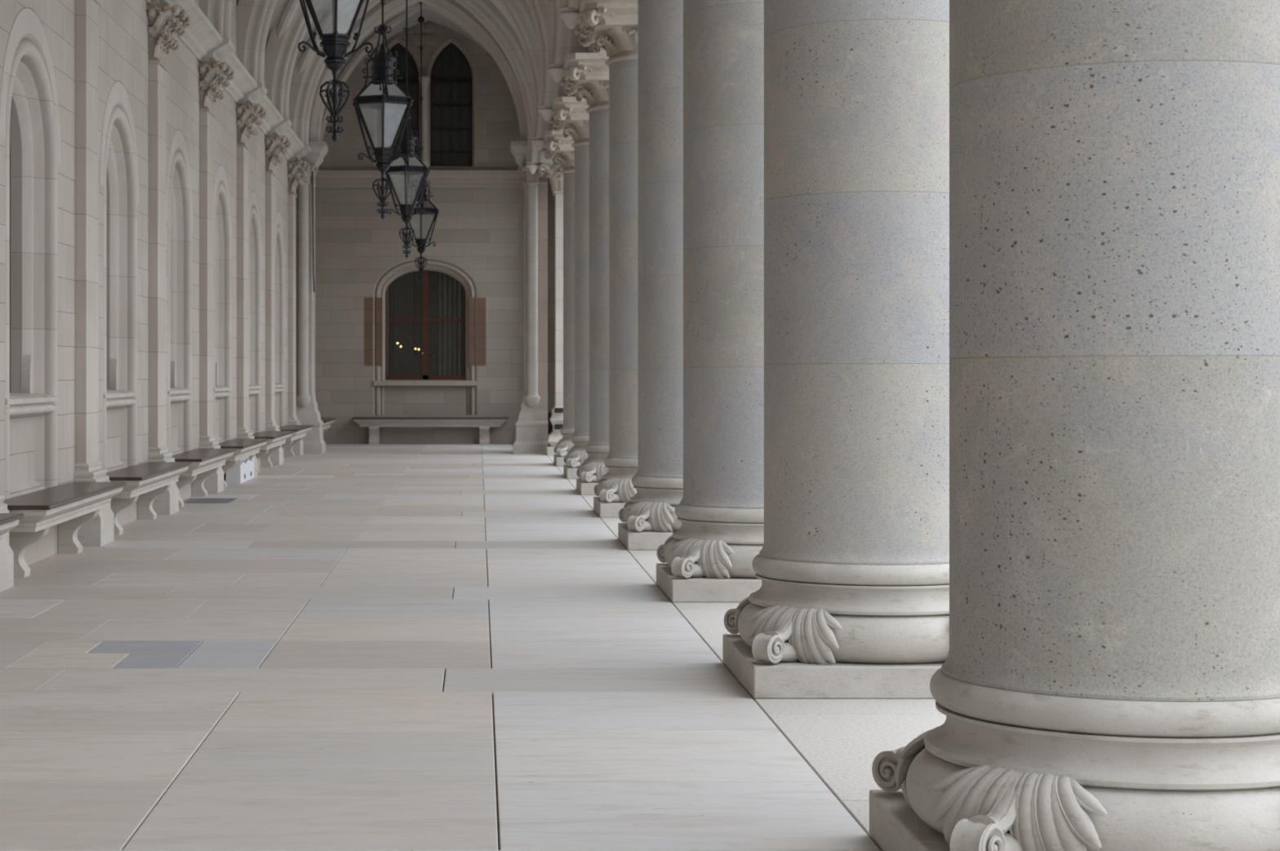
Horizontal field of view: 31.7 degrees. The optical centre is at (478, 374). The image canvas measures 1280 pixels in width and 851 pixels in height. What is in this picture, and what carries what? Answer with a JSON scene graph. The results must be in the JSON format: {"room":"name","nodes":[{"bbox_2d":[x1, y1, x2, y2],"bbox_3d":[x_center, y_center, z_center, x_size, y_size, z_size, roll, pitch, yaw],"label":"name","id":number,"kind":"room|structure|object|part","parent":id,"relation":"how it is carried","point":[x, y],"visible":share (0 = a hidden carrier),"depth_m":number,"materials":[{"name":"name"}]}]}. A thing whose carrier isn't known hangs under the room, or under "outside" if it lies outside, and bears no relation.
{"room":"cloister walkway","nodes":[
{"label":"cloister walkway","id":0,"kind":"room"},
{"bbox_2d":[0,0,315,566],"bbox_3d":[-3.095,-2.525,15.500,0.550,7.550,49.000,0,0,0],"label":"wall","id":1,"kind":"structure","parent":0,"point":[123,35],"depth_m":18.73,"materials":[{"name":"beige stone"}]},
{"bbox_2d":[4,35,58,499],"bbox_3d":[-2.989,-0.665,14.190,0.362,2.930,1.660,0,0,0],"label":"arched niche","id":2,"kind":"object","parent":1,"relation":"in","point":[31,397],"depth_m":14.72,"materials":[{"name":"stone"}]},
{"bbox_3d":[-3.098,-0.850,14.190,0.065,1.960,1.060,0,0,0],"label":"frame","id":3,"kind":"part","parent":2,"relation":"part of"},
{"bbox_3d":[-2.995,0.522,14.190,0.350,0.555,1.440,0,0,0],"label":"apron panel","id":4,"kind":"part","parent":2,"relation":"part of","materials":[{"name":"beige stone"}]},
{"bbox_3d":[-2.964,0.185,14.190,0.312,0.140,1.650,0,0,0],"label":"sill","id":5,"kind":"part","parent":2,"relation":"part of","materials":[{"name":"stone"}]},
{"bbox_2d":[103,103,137,472],"bbox_3d":[-2.989,-0.665,17.690,0.362,2.930,1.660,0,0,0],"label":"arched niche","id":6,"kind":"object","parent":1,"relation":"in","point":[120,184],"depth_m":18.26,"materials":[{"name":"stone"}]},
{"bbox_3d":[-2.995,0.522,17.690,0.350,0.555,1.440,0,0,0],"label":"apron panel","id":7,"kind":"part","parent":6,"relation":"part of","materials":[{"name":"beige stone"}]},
{"bbox_3d":[-2.964,0.185,17.690,0.312,0.140,1.650,0,0,0],"label":"sill","id":8,"kind":"part","parent":6,"relation":"part of","materials":[{"name":"stone"}]},
{"bbox_2d":[0,7,284,275],"bbox_3d":[-2.819,-1.859,14.190,0.001,0.902,36.970,0,0,0],"label":"trim","id":9,"kind":"structure","parent":1,"relation":"attached to","point":[27,20],"depth_m":16.85,"materials":[{"name":"stone"},{"name":"carved limestone"}]},
{"bbox_2d":[168,148,192,455],"bbox_3d":[-2.989,-0.665,21.190,0.362,2.930,1.660,0,0,0],"label":"window","id":10,"kind":"structure","parent":1,"relation":"in","point":[180,219],"depth_m":21.82,"materials":[{"name":"stone"}]},
{"bbox_3d":[-2.995,0.522,21.190,0.350,0.555,1.440,0,0,0],"label":"apron panel","id":11,"kind":"part","parent":10,"relation":"part of","materials":[{"name":"beige stone"}]},
{"bbox_3d":[-2.964,0.185,21.190,0.312,0.140,1.650,0,0,0],"label":"sill","id":12,"kind":"part","parent":10,"relation":"part of","materials":[{"name":"stone"}]},
{"bbox_2d":[213,181,231,443],"bbox_3d":[-2.989,-0.665,24.690,0.362,2.930,1.660,0,0,0],"label":"window","id":13,"kind":"structure","parent":1,"relation":"in","point":[222,388],"depth_m":25.33,"materials":[{"name":"stone"}]},
{"bbox_3d":[-2.995,0.522,24.690,0.350,0.555,1.440,0,0,0],"label":"apron panel","id":14,"kind":"part","parent":13,"relation":"part of","materials":[{"name":"beige stone"}]},
{"bbox_3d":[-2.964,0.185,24.690,0.312,0.140,1.650,0,0,0],"label":"sill","id":15,"kind":"part","parent":13,"relation":"part of","materials":[{"name":"stone"}]},
{"bbox_2d":[144,0,306,160],"bbox_3d":[-2.697,-3.310,13.000,0.245,0.300,42.000,0,0,0],"label":"trim","id":16,"kind":"structure","parent":1,"relation":"attached to","point":[202,37],"depth_m":24.04,"materials":[{"name":"stone"}]},
{"bbox_2d":[248,204,261,434],"bbox_3d":[-2.989,-0.665,28.190,0.362,2.930,1.660,0,0,0],"label":"window","id":17,"kind":"structure","parent":1,"relation":"in","point":[254,237],"depth_m":28.85,"materials":[{"name":"stone"}]},
{"bbox_3d":[-2.995,0.522,28.190,0.350,0.555,1.440,0,0,0],"label":"apron panel","id":18,"kind":"part","parent":17,"relation":"part of","materials":[{"name":"beige stone"}]},
{"bbox_3d":[-2.964,0.185,28.190,0.312,0.140,1.650,0,0,0],"label":"sill","id":19,"kind":"part","parent":17,"relation":"part of","materials":[{"name":"stone"}]},
{"bbox_2d":[275,223,284,426],"bbox_3d":[-2.989,-0.665,31.690,0.362,2.930,1.660,0,0,0],"label":"window","id":20,"kind":"structure","parent":1,"relation":"in","point":[279,252],"depth_m":32.35,"materials":[{"name":"stone"}]},
{"bbox_3d":[-2.964,0.185,31.690,0.312,0.140,1.650,0,0,0],"label":"sill","id":21,"kind":"part","parent":20,"relation":"part of","materials":[{"name":"stone"}]},
{"bbox_2d":[199,0,587,81],"bbox_3d":[-0.900,-4.625,22.880,4.040,3.271,0.480,0,0,0],"label":"trim","id":22,"kind":"structure","parent":1,"relation":"attached to","point":[563,40],"depth_m":22.69,"materials":[{"name":"stone"}]},
{"bbox_2d":[275,0,529,141],"bbox_3d":[-0.860,-4.815,15.140,4.110,2.701,47.670,0,0,0],"label":"trim","id":23,"kind":"structure","parent":1,"relation":"attached to","point":[291,7],"depth_m":36.42,"materials":[{"name":"stone"}]},
{"bbox_2d":[297,0,373,142],"bbox_3d":[-0.900,-3.703,14.050,0.564,4.495,0.644,0,0,-6],"label":"lantern","id":24,"kind":"object","parent":23,"relation":"hanging from","point":[334,45],"visible":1,"depth_m":14.00,"materials":[{"name":"metal"}]},
{"bbox_3d":[-0.900,-2.421,14.050,0.498,0.629,0.570,0,0,-6],"label":"frame","id":25,"kind":"part","parent":24,"relation":"part of","materials":[{"name":"metal"}]},
{"bbox_2d":[352,0,413,219],"bbox_3d":[-0.900,-3.703,21.050,0.564,4.495,0.644,0,0,-4],"label":"lantern","id":26,"kind":"object","parent":23,"relation":"hanging from","point":[382,93],"visible":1,"depth_m":20.97,"materials":[{"name":"metal"}]},
{"bbox_3d":[-0.976,-2.660,20.894,0.275,0.140,0.130,0,0,26],"label":"roof pane","id":27,"kind":"part","parent":26,"relation":"part of","materials":[{"name":"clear glass"}]},
{"bbox_3d":[-0.900,-4.600,21.050,0.220,2.700,0.214,0,0,-4],"label":"rod","id":28,"kind":"part","parent":26,"relation":"part of","materials":[{"name":"metal"}]},
{"bbox_3d":[-0.900,-2.421,21.050,0.498,0.629,0.570,0,0,-4],"label":"frame","id":29,"kind":"part","parent":26,"relation":"part of","materials":[{"name":"metal"}]},
{"bbox_3d":[-0.803,-2.660,20.906,0.275,0.140,0.130,0,0,-34],"label":"roof pane","id":30,"kind":"part","parent":26,"relation":"part of","materials":[{"name":"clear glass"}]},
{"bbox_2d":[385,0,430,258],"bbox_3d":[-0.900,-3.703,28.080,0.564,4.495,0.644,0,0,2],"label":"lantern","id":31,"kind":"object","parent":23,"relation":"hanging from","point":[413,166],"visible":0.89,"depth_m":28.01,"materials":[{"name":"metal"}]},
{"bbox_3d":[-0.992,-2.660,27.933,0.275,0.140,0.130,0,0,32],"label":"roof pane","id":32,"kind":"part","parent":31,"relation":"part of","materials":[{"name":"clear glass"}]},
{"bbox_3d":[-0.900,-4.600,28.080,0.220,2.700,0.214,0,0,2],"label":"rod","id":33,"kind":"part","parent":31,"relation":"part of","materials":[{"name":"metal"}]},
{"bbox_3d":[-0.900,-2.421,28.080,0.498,0.629,0.570,0,0,2],"label":"frame","id":34,"kind":"part","parent":31,"relation":"part of","materials":[{"name":"metal"}]},
{"bbox_3d":[-0.819,-2.660,27.927,0.275,0.140,0.130,0,0,-28],"label":"roof pane","id":35,"kind":"part","parent":31,"relation":"part of","materials":[{"name":"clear glass"}]},
{"bbox_2d":[236,0,573,120],"bbox_3d":[-0.900,-4.625,26.380,4.040,3.271,0.480,0,0,0],"label":"trim","id":36,"kind":"structure","parent":1,"relation":"attached to","point":[254,17],"depth_m":26.19,"materials":[{"name":"stone"}]},
{"bbox_2d":[265,0,553,150],"bbox_3d":[-0.900,-4.625,29.880,4.040,3.271,0.480,0,0,0],"label":"ceiling rib","id":37,"kind":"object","parent":1,"relation":"attached to","point":[281,53],"depth_m":29.68,"materials":[{"name":"stone"}]},
{"bbox_2d":[288,0,552,173],"bbox_3d":[-0.900,-4.625,33.380,4.040,3.271,0.480,0,0,0],"label":"ceiling rib","id":38,"kind":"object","parent":1,"relation":"attached to","point":[304,85],"depth_m":33.19,"materials":[{"name":"stone"}]},
{"bbox_2d":[559,0,582,28],"bbox_3d":[-0.900,-4.625,19.380,4.040,3.271,0.480,0,0,0],"label":"trim","id":39,"kind":"structure","parent":1,"relation":"attached to","point":[570,14],"depth_m":19.31,"materials":[{"name":"stone"}]},
{"bbox_2d":[237,0,485,88],"bbox_3d":[-0.700,-5.000,15.390,5.400,3.000,49.220,0,0,0],"label":"ceiling","id":40,"kind":"structure","parent":0,"point":[428,14],"depth_m":37.73,"materials":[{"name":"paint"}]},
{"bbox_2d":[407,1,439,281],"bbox_3d":[-0.900,-3.703,35.100,0.564,4.495,0.644,0,0,0],"label":"lantern","id":41,"kind":"object","parent":40,"relation":"hanging from","point":[429,208],"visible":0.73,"depth_m":35.06,"materials":[{"name":"metal"}]},
{"bbox_3d":[-0.987,-2.660,34.950,0.275,0.140,0.130,0,0,30],"label":"roof pane","id":42,"kind":"part","parent":41,"relation":"part of","materials":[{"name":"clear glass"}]},
{"bbox_3d":[-0.900,-4.600,35.100,0.220,2.700,0.214,0,0,0],"label":"rod","id":43,"kind":"part","parent":41,"relation":"part of","materials":[{"name":"metal"}]},
{"bbox_3d":[-0.900,-2.421,35.100,0.498,0.629,0.570,0,0,0],"label":"frame","id":44,"kind":"part","parent":41,"relation":"part of","materials":[{"name":"metal"}]},
{"bbox_3d":[-0.813,-2.660,34.950,0.275,0.140,0.130,0,0,-30],"label":"roof pane","id":45,"kind":"part","parent":41,"relation":"part of","materials":[{"name":"clear glass"}]},
{"bbox_2d":[396,271,435,359],"bbox_3d":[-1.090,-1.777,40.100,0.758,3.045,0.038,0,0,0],"label":"chandelier","id":46,"kind":"object","parent":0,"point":[401,347],"visible":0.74,"depth_m":40.09,"materials":[{"name":"black metal"}]},
{"bbox_2d":[308,0,528,141],"bbox_3d":[-0.760,-4.965,34.450,4.120,2.870,0.600,0,0,0],"label":"arch","id":47,"kind":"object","parent":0,"point":[373,17],"depth_m":34.22,"materials":[{"name":"stone"}]},
{"bbox_2d":[383,271,466,415],"bbox_3d":[-0.950,-1.050,40.200,4.500,4.700,2.200,0,0,0],"label":"wall","id":48,"kind":"structure","parent":0,"point":[406,364],"depth_m":41.20,"materials":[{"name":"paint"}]},
{"bbox_2d":[388,279,395,375],"bbox_3d":[-1.583,-0.850,39.298,0.274,2.300,0.064,0,0,0],"label":"curtain","id":49,"kind":"object","parent":48,"relation":"hanging from","point":[392,290],"visible":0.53,"depth_m":39.29,"materials":[{"name":"fabric"}]},
{"bbox_2d":[435,271,462,375],"bbox_3d":[-0.448,-0.850,39.298,0.604,2.300,0.064,0,0,0],"label":"curtain","id":50,"kind":"object","parent":48,"relation":"hanging from","point":[449,291],"visible":0.66,"depth_m":39.30,"materials":[{"name":"fabric"}]},
{"bbox_2d":[315,20,552,444],"bbox_3d":[-0.760,-2.575,38.825,4.120,7.650,0.050,0,0,0],"label":"wall","id":51,"kind":"structure","parent":0,"point":[479,232],"depth_m":38.80,"materials":[{"name":"beige stone"}]},
{"bbox_2d":[373,36,422,166],"bbox_3d":[-1.395,-4.720,38.885,0.870,2.240,0.230,0,0,0],"label":"window","id":52,"kind":"structure","parent":51,"relation":"in","point":[393,120],"depth_m":38.99,"materials":[{"name":"glass"}]},
{"bbox_3d":[-1.395,-4.680,38.990,0.730,2.160,0.001,0,0,0],"label":"pane","id":53,"kind":"part","parent":52,"relation":"part of","materials":[{"name":"glass"}]},
{"bbox_2d":[315,167,524,187],"bbox_3d":[-0.760,-3.410,38.735,4.120,0.360,0.130,0,0,0],"label":"trim","id":54,"kind":"structure","parent":51,"relation":"attached to","point":[326,177],"depth_m":38.73,"materials":[{"name":"stone"}]},
{"bbox_2d":[418,76,430,167],"bbox_3d":[-0.935,-4.360,38.760,0.200,1.560,0.200,0,0,0],"label":"trim","id":55,"kind":"structure","parent":51,"relation":"attached to","point":[425,80],"depth_m":38.71,"materials":[{"name":"stone"}]},
{"bbox_2d":[413,22,435,44],"bbox_3d":[-0.935,-5.900,38.790,0.404,0.404,0.098,0,0,0],"label":"window","id":56,"kind":"structure","parent":51,"relation":"attached to","point":[429,28],"depth_m":38.75,"materials":[{"name":"black glass"}]},
{"bbox_2d":[364,259,485,415],"bbox_3d":[-0.925,-0.645,38.930,2.100,2.690,0.340,0,0,0],"label":"window","id":57,"kind":"structure","parent":51,"relation":"in","point":[424,394],"depth_m":38.88,"materials":[{"name":"stone"},{"name":"glass"},{"name":"brown wood"}]},
{"bbox_3d":[-0.925,0.155,38.905,1.780,0.130,0.290,0,0,0],"label":"sill","id":58,"kind":"part","parent":57,"relation":"part of","materials":[{"name":"stone"}]},
{"bbox_3d":[-0.925,-0.900,39.023,1.400,2.020,0.075,0,0,0],"label":"frame","id":59,"kind":"part","parent":57,"relation":"part of","materials":[{"name":"brown wood"}]},
{"bbox_3d":[-0.925,0.450,39.000,1.700,0.500,0.200,0,0,0],"label":"apron panel","id":60,"kind":"part","parent":57,"relation":"part of","materials":[{"name":"beige stone"}]},
{"bbox_2d":[426,36,476,166],"bbox_3d":[-0.475,-4.720,38.885,0.870,2.240,0.230,0,0,0],"label":"window","id":61,"kind":"structure","parent":51,"relation":"in","point":[451,92],"depth_m":38.99,"materials":[{"name":"glass"}]},
{"bbox_3d":[-0.475,-4.680,38.990,0.730,2.160,0.001,0,0,0],"label":"pane","id":62,"kind":"part","parent":61,"relation":"part of","materials":[{"name":"black glass"}]},
{"bbox_2d":[0,444,946,850],"bbox_3d":[-0.550,1.210,15.190,5.500,0.021,56.585,0,0,0],"label":"floor","id":63,"kind":"structure","parent":0,"point":[345,647],"depth_m":8.38,"materials":[{"name":"marble"},{"name":"stone"}]},
{"bbox_2d":[0,494,13,592],"bbox_3d":[-2.688,-1.130,12.430,0.356,4.660,0.883,0,0,0],"label":"pilaster","id":64,"kind":"object","parent":63,"relation":"on","point":[6,554],"visible":0.92,"depth_m":12.57,"materials":[{"name":"stone"}]},
{"bbox_2d":[0,513,23,544],"bbox_3d":[-2.624,0.971,10.615,0.385,0.458,2.790,0,0,0],"label":"bench","id":65,"kind":"object","parent":63,"relation":"on","point":[8,522],"visible":1,"depth_m":11.78,"materials":[{"name":"stone"}]},
{"bbox_3d":[-2.624,0.755,10.615,0.385,0.026,2.790,0,0,0],"label":"seat","id":66,"kind":"part","parent":65,"relation":"part of","materials":[{"name":"brown wood"}]},
{"bbox_2d":[3,482,126,577],"bbox_3d":[-2.624,0.971,14.115,0.385,0.458,2.790,0,0,0],"label":"bench","id":67,"kind":"object","parent":63,"relation":"on","point":[70,505],"visible":0.95,"depth_m":13.62,"materials":[{"name":"stone"}]},
{"bbox_3d":[-2.689,1.045,13.345,0.255,0.310,0.170,0,0,0],"label":"leg","id":68,"kind":"part","parent":67,"relation":"part of","materials":[{"name":"stone"}]},
{"bbox_3d":[-2.624,0.755,14.115,0.385,0.026,2.790,0,0,0],"label":"seat","id":69,"kind":"part","parent":67,"relation":"part of","materials":[{"name":"brown wood"}]},
{"bbox_3d":[-2.689,1.045,15.115,0.255,0.310,0.170,0,0,0],"label":"leg","id":70,"kind":"part","parent":67,"relation":"part of","materials":[{"name":"stone"}]},
{"bbox_2d":[74,0,114,546],"bbox_3d":[-2.688,-1.130,15.930,0.356,4.660,0.883,0,0,0],"label":"pilaster","id":71,"kind":"object","parent":63,"relation":"on","point":[99,531],"visible":0.8,"depth_m":15.71,"materials":[{"name":"stone"}]},
{"bbox_2d":[106,462,191,535],"bbox_3d":[-2.624,0.971,17.615,0.385,0.458,2.790,0,0,0],"label":"bench","id":72,"kind":"object","parent":63,"relation":"on","point":[145,482],"visible":0.82,"depth_m":17.36,"materials":[{"name":"stone"}]},
{"bbox_3d":[-2.689,1.045,16.845,0.255,0.310,0.170,0,0,0],"label":"leg","id":73,"kind":"part","parent":72,"relation":"part of","materials":[{"name":"stone"}]},
{"bbox_3d":[-2.624,0.755,17.615,0.385,0.026,2.790,0,0,0],"label":"seat","id":74,"kind":"part","parent":72,"relation":"part of","materials":[{"name":"brown wood"}]},
{"bbox_3d":[-2.689,1.045,18.615,0.255,0.310,0.170,0,0,0],"label":"leg","id":75,"kind":"part","parent":72,"relation":"part of","materials":[{"name":"stone"}]},
{"bbox_2d":[146,0,191,515],"bbox_3d":[-2.688,-1.130,19.430,0.356,4.660,0.883,0,0,0],"label":"pilaster","id":76,"kind":"object","parent":63,"relation":"on","point":[165,17],"visible":0.97,"depth_m":19.18,"materials":[{"name":"stone"}]},
{"bbox_2d":[172,448,235,507],"bbox_3d":[-2.624,0.971,21.115,0.385,0.458,2.790,0,0,0],"label":"bench","id":77,"kind":"object","parent":63,"relation":"on","point":[206,463],"visible":0.79,"depth_m":20.93,"materials":[{"name":"stone"}]},
{"bbox_3d":[-2.689,1.045,20.345,0.255,0.310,0.170,0,0,0],"label":"leg","id":78,"kind":"part","parent":77,"relation":"part of","materials":[{"name":"stone"}]},
{"bbox_3d":[-2.624,0.755,21.115,0.385,0.026,2.790,0,0,0],"label":"seat","id":79,"kind":"part","parent":77,"relation":"part of","materials":[{"name":"brown wood"}]},
{"bbox_3d":[-2.689,1.045,22.115,0.255,0.310,0.170,0,0,0],"label":"leg","id":80,"kind":"part","parent":77,"relation":"part of","materials":[{"name":"stone"}]},
{"bbox_2d":[198,36,235,493],"bbox_3d":[-2.688,-1.130,22.930,0.356,4.660,0.883,0,0,0],"label":"pilaster","id":81,"kind":"object","parent":63,"relation":"on","point":[212,72],"visible":0.98,"depth_m":22.68,"materials":[{"name":"stone"}]},
{"bbox_2d":[226,456,253,484],"bbox_3d":[-2.693,1.054,25.370,0.168,0.292,1.520,0,0,0],"label":"box","id":82,"kind":"object","parent":63,"relation":"on","point":[242,472],"visible":0.66,"depth_m":24.69,"materials":[{"name":"white metal"}]},
{"bbox_2d":[217,438,268,488],"bbox_3d":[-2.624,0.971,24.615,0.385,0.458,2.790,0,0,0],"label":"bench","id":83,"kind":"object","parent":63,"relation":"on","point":[245,447],"visible":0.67,"depth_m":24.00,"materials":[{"name":"stone"}]},
{"bbox_3d":[-2.689,1.045,23.845,0.255,0.310,0.170,0,0,0],"label":"leg","id":84,"kind":"part","parent":83,"relation":"part of","materials":[{"name":"stone"}]},
{"bbox_3d":[-2.624,0.755,24.615,0.385,0.026,2.790,0,0,0],"label":"seat","id":85,"kind":"part","parent":83,"relation":"part of","materials":[{"name":"brown wood"}]},
{"bbox_3d":[-2.689,1.045,25.615,0.255,0.310,0.170,0,0,0],"label":"leg","id":86,"kind":"part","parent":83,"relation":"part of","materials":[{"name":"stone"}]},
{"bbox_2d":[235,82,267,476],"bbox_3d":[-2.688,-1.130,26.430,0.356,4.660,0.883,0,0,0],"label":"pilaster","id":87,"kind":"object","parent":63,"relation":"on","point":[248,112],"visible":0.98,"depth_m":26.18,"materials":[{"name":"stone"}]},
{"bbox_2d":[252,431,293,473],"bbox_3d":[-2.624,0.971,28.115,0.385,0.458,2.790,0,0,0],"label":"bench","id":88,"kind":"object","parent":63,"relation":"on","point":[276,438],"visible":0.71,"depth_m":28.14,"materials":[{"name":"stone"}]},
{"bbox_3d":[-2.689,1.045,27.345,0.255,0.310,0.170,0,0,0],"label":"leg","id":89,"kind":"part","parent":88,"relation":"part of","materials":[{"name":"stone"}]},
{"bbox_3d":[-2.689,1.045,29.115,0.255,0.310,0.170,0,0,0],"label":"leg","id":90,"kind":"part","parent":88,"relation":"part of","materials":[{"name":"stone"}]},
{"bbox_3d":[-2.624,0.755,28.115,0.385,0.026,2.790,0,0,0],"label":"seat","id":91,"kind":"part","parent":88,"relation":"part of","materials":[{"name":"brown wood"}]},
{"bbox_2d":[264,116,292,465],"bbox_3d":[-2.688,-1.130,29.930,0.356,4.660,0.883,0,0,0],"label":"pilaster","id":92,"kind":"object","parent":63,"relation":"on","point":[275,143],"visible":0.99,"depth_m":29.68,"materials":[{"name":"stone"}]},
{"bbox_2d":[278,425,313,462],"bbox_3d":[-2.624,0.971,31.615,0.385,0.458,2.790,0,0,0],"label":"bench","id":93,"kind":"object","parent":63,"relation":"on","point":[300,431],"visible":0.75,"depth_m":31.64,"materials":[{"name":"stone"}]},
{"bbox_3d":[-2.689,1.045,30.845,0.255,0.310,0.170,0,0,0],"label":"leg","id":94,"kind":"part","parent":93,"relation":"part of","materials":[{"name":"stone"}]},
{"bbox_3d":[-2.689,1.045,32.615,0.255,0.310,0.170,0,0,0],"label":"leg","id":95,"kind":"part","parent":93,"relation":"part of","materials":[{"name":"stone"}]},
{"bbox_3d":[-2.624,0.755,31.615,0.385,0.026,2.790,0,0,0],"label":"seat","id":96,"kind":"part","parent":93,"relation":"part of","materials":[{"name":"brown wood"}]},
{"bbox_2d":[287,143,311,456],"bbox_3d":[-2.688,-1.130,33.430,0.356,4.660,0.883,0,0,0],"label":"pilaster","id":97,"kind":"object","parent":63,"relation":"on","point":[295,167],"visible":0.99,"depth_m":33.18,"materials":[{"name":"stone"}]},
{"bbox_2d":[296,141,328,453],"bbox_3d":[-2.608,-1.167,34.295,0.556,4.735,0.911,0,0,0],"label":"pier","id":98,"kind":"object","parent":63,"relation":"on","point":[308,413],"visible":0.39,"depth_m":34.03,"materials":[{"name":"stone"}]},
{"bbox_2d":[311,171,315,292],"bbox_3d":[-2.513,-2.205,34.120,0.046,1.911,0.024,0,0,0],"label":"cable","id":99,"kind":"object","parent":98,"relation":"hanging from","point":[312,171],"visible":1,"depth_m":34.12,"materials":[{"name":"black metal"}]},
{"bbox_2d":[320,417,337,432],"bbox_3d":[-2.624,0.971,37.075,0.385,0.458,2.790,0,0,0],"label":"bench","id":100,"kind":"object","parent":63,"relation":"on","point":[327,422],"visible":0.3,"depth_m":37.41,"materials":[{"name":"stone"}]},
{"bbox_3d":[-2.624,0.755,37.075,0.385,0.026,2.790,0,0,0],"label":"seat","id":101,"kind":"part","parent":100,"relation":"part of","materials":[{"name":"brown wood"}]},
{"bbox_2d":[351,417,508,444],"bbox_3d":[-0.830,0.970,38.613,2.680,0.460,0.366,0,0,0],"label":"bench","id":102,"kind":"object","parent":63,"relation":"on","point":[374,424],"visible":1,"depth_m":38.51,"materials":[{"name":"stone"}]},
{"bbox_3d":[-1.800,1.045,38.617,0.170,0.310,0.235,0,0,0],"label":"leg","id":103,"kind":"part","parent":102,"relation":"part of","materials":[{"name":"stone"}]},
{"bbox_3d":[-0.830,0.752,38.613,2.680,0.025,0.366,0,0,0],"label":"seat","id":104,"kind":"part","parent":102,"relation":"part of","materials":[{"name":"grey stone"}]},
{"bbox_3d":[0.100,1.045,38.617,0.170,0.310,0.235,0,0,0],"label":"leg","id":105,"kind":"part","parent":102,"relation":"part of","materials":[{"name":"stone"}]},
{"bbox_2d":[510,141,547,453],"bbox_3d":[0.770,-1.167,34.295,0.560,4.735,0.911,0,0,0],"label":"pier","id":106,"kind":"object","parent":63,"relation":"on","point":[531,424],"visible":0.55,"depth_m":34.03,"materials":[{"name":"stone"}]},
{"bbox_2d":[537,160,563,455],"bbox_3d":[1.397,-0.988,33.644,1.063,4.375,0.969,0,0,5],"label":"column","id":107,"kind":"object","parent":63,"relation":"on","point":[553,172],"visible":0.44,"depth_m":33.50,"materials":[{"name":"stone"}]},
{"bbox_2d":[554,408,563,413],"bbox_3d":[1.218,0.532,33.376,0.185,0.075,0.088,0,0,0],"label":"metal box","id":108,"kind":"object","parent":107,"relation":"attached to","point":[556,410],"visible":0.84,"depth_m":33.33,"materials":[{"name":"grey metal"}]},
{"bbox_2d":[554,424,563,429],"bbox_3d":[1.218,0.777,33.376,0.185,0.075,0.088,0,0,0],"label":"metal box","id":109,"kind":"object","parent":107,"relation":"attached to","point":[556,426],"visible":0.66,"depth_m":33.33,"materials":[{"name":"black metal"}]},
{"bbox_2d":[541,129,574,466],"bbox_3d":[1.547,-0.989,29.855,1.402,4.378,1.397,0,0,0],"label":"column","id":110,"kind":"structure","parent":63,"relation":"on","point":[557,147],"depth_m":29.59,"materials":[{"name":"grey stone"}]},
{"bbox_2d":[549,97,589,479],"bbox_3d":[1.547,-0.989,26.350,1.402,4.378,1.397,0,0,0],"label":"column","id":111,"kind":"structure","parent":63,"relation":"on","point":[570,115],"depth_m":26.08,"materials":[{"name":"grey stone"}]},
{"bbox_2d":[560,53,608,495],"bbox_3d":[1.547,-0.989,22.845,1.402,4.378,1.397,0,0,0],"label":"column","id":112,"kind":"structure","parent":63,"relation":"on","point":[586,73],"depth_m":22.57,"materials":[{"name":"grey stone"}]},
{"bbox_2d":[574,0,637,517],"bbox_3d":[1.547,-0.989,19.340,1.402,4.378,1.397,0,0,0],"label":"column","id":113,"kind":"structure","parent":63,"relation":"on","point":[613,24],"depth_m":19.04,"materials":[{"name":"grey stone"}]},
{"bbox_2d":[617,0,683,550],"bbox_3d":[1.547,-0.989,15.835,1.402,4.378,1.397,0,0,0],"label":"column","id":114,"kind":"structure","parent":63,"relation":"on","point":[650,517],"depth_m":15.52,"materials":[{"name":"grey stone"}]},
{"bbox_2d":[656,0,764,602],"bbox_3d":[1.547,-0.989,12.330,1.402,4.378,1.397,0,0,0],"label":"column","id":115,"kind":"structure","parent":63,"relation":"on","point":[720,511],"depth_m":11.98,"materials":[{"name":"grey stone"}]},
{"bbox_2d":[722,0,949,698],"bbox_3d":[1.547,-0.989,8.825,1.402,4.378,1.397,0,0,0],"label":"column","id":116,"kind":"structure","parent":63,"relation":"on","point":[852,563],"depth_m":8.43,"materials":[{"name":"grey stone"}]},
{"bbox_2d":[869,0,1279,850],"bbox_3d":[1.547,-0.989,5.320,1.402,4.378,1.397,0,0,0],"label":"column","id":117,"kind":"structure","parent":63,"relation":"on","point":[1108,680],"depth_m":4.93,"materials":[{"name":"grey stone"}]},
{"bbox_2d":[547,159,558,412],"bbox_3d":[1.175,-2.575,36.775,0.250,7.650,4.050,0,0,0],"label":"wall","id":118,"kind":"structure","parent":0,"point":[551,199],"depth_m":35.50,"materials":[{"name":"beige stone"}]},
{"bbox_2d":[552,43,606,159],"bbox_3d":[1.550,-4.790,12.590,0.900,3.220,43.620,0,0,0],"label":"wall","id":119,"kind":"structure","parent":0,"point":[590,48],"depth_m":22.23,"materials":[{"name":"beige stone"}]}
]}

